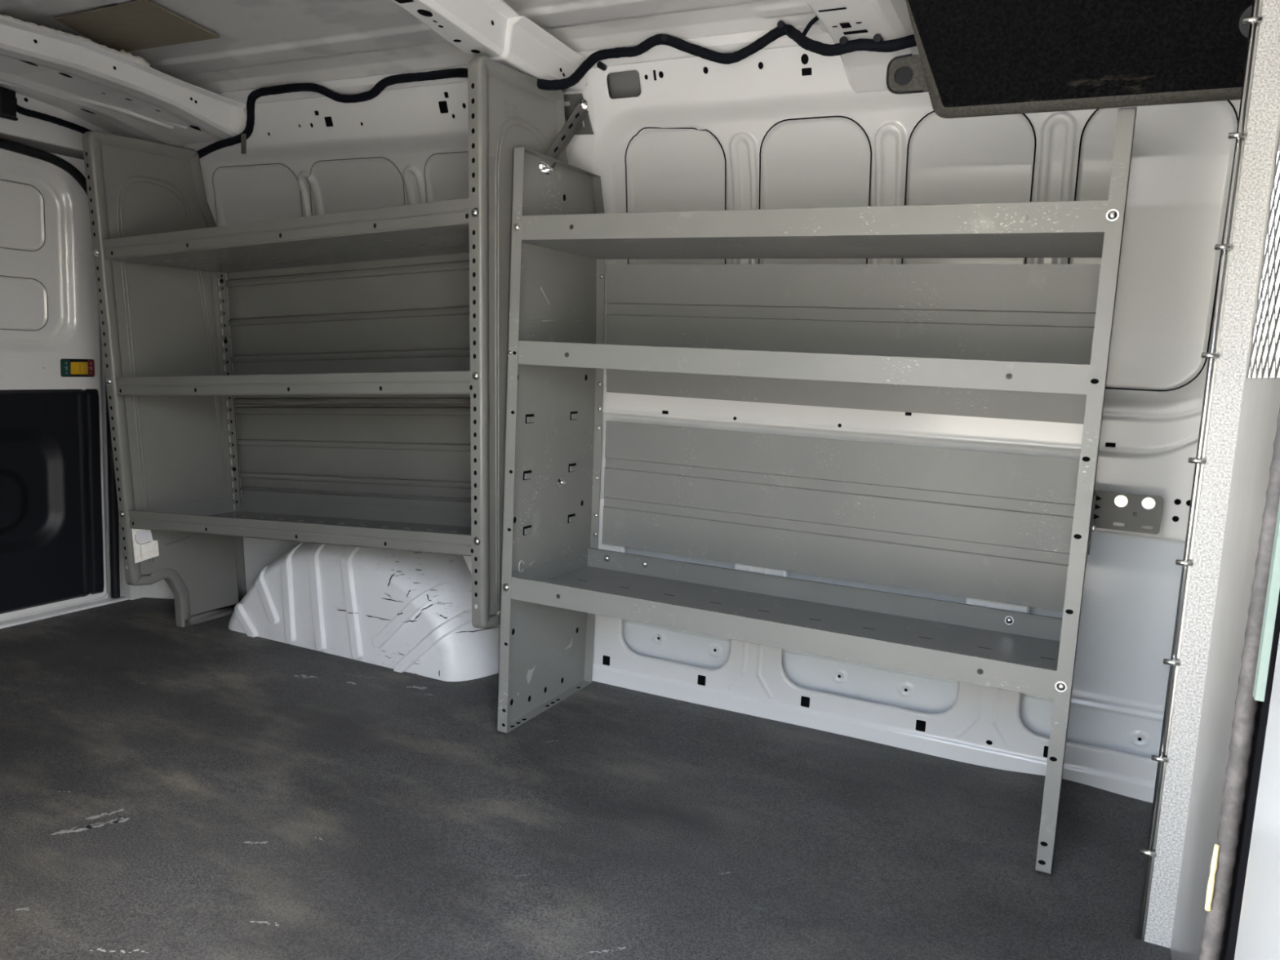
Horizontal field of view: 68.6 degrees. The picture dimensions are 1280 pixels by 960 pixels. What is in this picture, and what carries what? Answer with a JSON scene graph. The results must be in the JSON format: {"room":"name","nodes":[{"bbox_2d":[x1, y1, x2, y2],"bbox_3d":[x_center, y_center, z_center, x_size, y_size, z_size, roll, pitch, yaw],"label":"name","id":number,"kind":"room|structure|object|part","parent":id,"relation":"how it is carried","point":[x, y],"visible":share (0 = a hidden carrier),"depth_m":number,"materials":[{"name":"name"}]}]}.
{"room":"vehicle interior","nodes":[
{"label":"vehicle interior","id":0,"kind":"room"},
{"bbox_2d":[0,93,142,628],"bbox_3d":[-2.054,-0.304,2.330,0.148,1.650,2.000,6,8,26],"label":"door frame","id":1,"kind":"structure","parent":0,"point":[47,136],"depth_m":2.79,"materials":[{"name":"white paint"}]},
{"bbox_2d":[0,86,91,133],"bbox_3d":[-1.658,-1.047,2.736,0.076,0.093,0.395,9,10,38],"label":"harness","id":2,"kind":"object","parent":1,"relation":"attached to","point":[9,107],"visible":0.79,"depth_m":2.61,"materials":[{"name":"black plastic"}]},
{"bbox_2d":[0,148,107,622],"bbox_3d":[-1.916,-0.251,2.584,0.052,1.384,0.924,6,8,26],"label":"door","id":3,"kind":"structure","parent":1,"relation":"in","point":[53,540],"depth_m":2.84,"materials":[{"name":"white paint"}]},
{"bbox_3d":[-1.919,0.081,2.625,0.027,0.660,0.872,6,8,26],"label":"trim","id":4,"kind":"part","parent":3,"relation":"part of","materials":[{"name":"black plastic"}]},
{"bbox_2d":[0,138,119,598],"bbox_3d":[-1.881,-0.255,2.628,0.038,1.413,0.876,6,8,26],"label":"seal","id":5,"kind":"object","parent":1,"relation":"in","point":[6,144],"depth_m":3.03,"materials":[{"name":"black rubber"}]},
{"bbox_2d":[23,97,174,599],"bbox_3d":[-1.600,-0.342,2.920,0.154,1.516,0.474,6,8,26],"label":"trim","id":6,"kind":"structure","parent":1,"relation":"attached to","point":[159,589],"depth_m":3.13,"materials":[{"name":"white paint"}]},
{"bbox_2d":[0,13,246,146],"bbox_3d":[-1.733,-0.994,2.074,0.608,0.166,1.680,6,8,26],"label":"roof beam","id":7,"kind":"structure","parent":1,"relation":"attached to","point":[113,91],"depth_m":2.47,"materials":[{"name":"white metal"}]},
{"bbox_2d":[0,0,819,93],"bbox_3d":[-0.492,-0.929,1.444,3.590,0.097,1.719,6,8,26],"label":"ceiling","id":8,"kind":"structure","parent":0,"point":[260,43],"depth_m":2.19,"materials":[{"name":"paint"}]},
{"bbox_2d":[54,0,219,51],"bbox_3d":[-1.239,-1.095,2.277,0.420,0.012,0.222,6,8,26],"label":"pad","id":9,"kind":"object","parent":8,"relation":"attached to","point":[139,24],"visible":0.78,"depth_m":2.26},
{"bbox_2d":[391,0,519,57],"bbox_3d":[-0.598,-0.877,1.376,0.149,0.130,1.375,6,8,26],"label":"trim","id":10,"kind":"structure","parent":8,"relation":"attached to","point":[477,28],"depth_m":1.85,"materials":[{"name":"white paint"}]},
{"bbox_2d":[886,0,1262,118],"bbox_3d":[0.669,-0.714,1.481,0.573,0.243,0.147,6,8,26],"label":"panel","id":11,"kind":"object","parent":8,"relation":"attached to","point":[975,58],"visible":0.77,"depth_m":1.47,"materials":[{"name":"black fabric"}]},
{"bbox_2d":[0,597,1171,959],"bbox_3d":[-0.505,0.645,1.712,3.528,0.042,1.884,6,8,26],"label":"floor","id":12,"kind":"structure","parent":0,"point":[206,790],"depth_m":1.75,"materials":[{"name":"rubber"}]},
{"bbox_2d":[82,56,568,628],"bbox_3d":[-0.807,-0.221,2.468,1.282,1.481,0.545,6,8,26],"label":"shelving unit","id":13,"kind":"object","parent":12,"relation":"on","point":[406,304],"visible":0.89,"depth_m":2.57,"materials":[{"name":"paint"}]},
{"bbox_3d":[-1.348,-0.242,2.724,0.081,1.404,0.528,6,8,26],"label":"panel","id":14,"kind":"part","parent":13,"relation":"part of","materials":[{"name":"paint"}]},
{"bbox_3d":[-1.249,-0.265,2.845,0.041,0.815,0.100,4,8,6],"label":"post","id":15,"kind":"part","parent":13,"relation":"part of","materials":[{"name":"metal"}]},
{"bbox_3d":[-0.793,-0.597,2.361,1.164,0.126,0.385,6,8,26],"label":"shelf","id":16,"kind":"part","parent":13,"relation":"part of","materials":[{"name":"metal"}]},
{"bbox_3d":[-0.806,-0.248,2.444,1.164,0.125,0.385,6,8,26],"label":"shelf","id":17,"kind":"part","parent":13,"relation":"part of","materials":[{"name":"metal"}]},
{"bbox_3d":[-0.819,0.113,2.531,1.164,0.126,0.385,6,8,26],"label":"shelf","id":18,"kind":"part","parent":13,"relation":"part of","materials":[{"name":"metal"}]},
{"bbox_3d":[-0.710,-0.418,2.573,1.163,0.500,0.046,6,8,25],"label":"panel","id":19,"kind":"part","parent":13,"relation":"part of","materials":[{"name":"paint"}]},
{"bbox_3d":[-0.725,-0.027,2.664,1.161,0.439,0.045,6,8,25],"label":"panel","id":20,"kind":"part","parent":13,"relation":"part of","materials":[{"name":"paint"}]},
{"bbox_3d":[-0.268,-0.201,2.212,0.081,1.404,0.528,6,8,26],"label":"panel","id":21,"kind":"part","parent":13,"relation":"part of","materials":[{"name":"paint"}]},
{"bbox_2d":[228,542,499,681],"bbox_3d":[-0.823,0.313,2.729,0.982,0.340,0.240,6,8,26],"label":"housing","id":22,"kind":"object","parent":12,"relation":"on","point":[409,611],"visible":0.92,"depth_m":2.58,"materials":[{"name":"paint"}]},
{"bbox_2d":[497,93,1163,874],"bbox_3d":[0.351,-0.111,1.988,1.371,1.484,0.418,6,8,26],"label":"shelving unit","id":23,"kind":"object","parent":12,"relation":"on","point":[1024,342],"visible":0.99,"depth_m":2.08,"materials":[{"name":"paint"}]},
{"bbox_3d":[-0.198,-0.085,2.267,0.027,1.307,0.411,6,8,26],"label":"panel","id":24,"kind":"part","parent":23,"relation":"part of","materials":[{"name":"paint"}]},
{"bbox_3d":[-0.156,-0.876,2.251,0.084,0.086,0.042,6,8,26],"label":"wall plate","id":25,"kind":"part","parent":23,"relation":"part of","materials":[{"name":"paint"}]},
{"bbox_3d":[0.302,0.281,2.050,1.178,0.052,0.394,6,8,26],"label":"shelf","id":26,"kind":"part","parent":23,"relation":"part of","materials":[{"name":"metal"}]},
{"bbox_3d":[0.324,-0.241,1.976,1.178,0.052,0.380,6,8,26],"label":"shelf","id":27,"kind":"part","parent":23,"relation":"part of","materials":[{"name":"metal"}]},
{"bbox_3d":[0.333,-0.503,1.933,1.178,0.052,0.362,6,8,26],"label":"shelf","id":28,"kind":"part","parent":23,"relation":"part of","materials":[{"name":"metal"}]},
{"bbox_3d":[0.406,0.062,2.201,1.115,0.324,0.010,6,8,26],"label":"panel","id":29,"kind":"part","parent":23,"relation":"part of","materials":[{"name":"paint"}]},
{"bbox_3d":[0.414,-0.326,2.129,1.115,0.318,0.031,6,8,26],"label":"panel","id":30,"kind":"part","parent":23,"relation":"part of","materials":[{"name":"paint"}]},
{"bbox_3d":[0.838,0.030,1.766,0.027,1.307,0.411,6,8,26],"label":"panel","id":31,"kind":"part","parent":23,"relation":"part of","materials":[{"name":"paint"}]},
{"bbox_2d":[1136,0,1279,959],"bbox_3d":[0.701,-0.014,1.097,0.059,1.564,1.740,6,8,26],"label":"pillar","id":32,"kind":"structure","parent":12,"relation":"on","point":[1237,429],"depth_m":1.34,"materials":[{"name":"silver metal"}]},
{"bbox_2d":[181,42,1240,803],"bbox_3d":[-0.324,-0.224,2.491,3.245,1.614,0.236,6,8,26],"label":"wall","id":33,"kind":"structure","parent":0,"point":[782,127],"depth_m":2.09,"materials":[{"name":"white metal"}]},
{"bbox_2d":[462,555,471,573],"bbox_3d":[-0.723,0.237,2.745,0.909,0.193,0.015,7,9,29],"label":"trim","id":34,"kind":"structure","parent":33,"relation":"attached to","point":[468,559],"depth_m":2.60,"materials":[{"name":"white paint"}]},
{"bbox_2d":[215,23,834,104],"bbox_3d":[-0.082,-0.978,2.178,2.680,0.046,0.056,6,8,26],"label":"trim","id":35,"kind":"structure","parent":33,"relation":"attached to","point":[735,42],"depth_m":2.14,"materials":[{"name":"white paint"}]},
{"bbox_2d":[471,15,586,92],"bbox_3d":[-0.257,-0.933,2.118,0.218,0.090,0.330,6,8,26],"label":"trim","id":36,"kind":"structure","parent":33,"relation":"attached to","point":[530,50],"depth_m":2.03,"materials":[{"name":"white paint"}]},
{"bbox_2d":[196,16,916,159],"bbox_3d":[-0.392,-0.930,2.228,2.235,0.224,0.183,6,8,26],"label":"harness","id":37,"kind":"object","parent":33,"relation":"attached to","point":[877,44],"visible":0.88,"depth_m":2.07,"materials":[{"name":"black plastic"}]},
{"bbox_2d":[805,0,918,92],"bbox_3d":[0.134,-0.803,1.187,0.234,0.158,1.670,6,8,26],"label":"trim","id":38,"kind":"structure","parent":33,"relation":"attached to","point":[865,70],"depth_m":1.74,"materials":[{"name":"white paint"}]},
{"bbox_3d":[1.400,0.170,0.704,1.560,1.960,1.980,6,8,26],"label":"wall","id":39,"kind":"structure","parent":0,"visible":0},
{"bbox_2d":[606,75,611,98],"bbox_3d":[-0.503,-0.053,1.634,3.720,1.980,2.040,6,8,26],"label":"trim","id":40,"kind":"structure","parent":39,"relation":"attached to","point":[608,85],"depth_m":2.45,"materials":[{"name":"white metal"}]},
{"bbox_3d":[-0.912,-0.044,0.767,3.600,1.650,0.090,6,8,26],"label":"wall","id":41,"kind":"structure","parent":0,"visible":0},
{"bbox_2d":[1198,408,1279,959],"bbox_3d":[0.304,0.179,0.485,0.015,1.596,0.014,0,8,-20],"label":"seal","id":42,"kind":"object","parent":41,"relation":"attached to","point":[1224,857],"visible":0.91,"depth_m":0.47,"materials":[{"name":"rubber"}]},
{"bbox_2d":[1219,589,1279,959],"bbox_3d":[0.438,0.153,0.332,0.366,1.800,0.249,6,8,26],"label":"trim","id":43,"kind":"structure","parent":41,"relation":"attached to","point":[1251,931],"depth_m":0.42,"materials":[{"name":"black"}]},
{"bbox_2d":[1253,498,1279,702],"bbox_3d":[0.309,-0.180,0.412,0.004,0.574,0.008,6,8,26],"label":"protective film","id":44,"kind":"object","parent":41,"relation":"attached to","point":[1273,584],"visible":1,"depth_m":0.44,"materials":[{"name":"green"}]}
]}

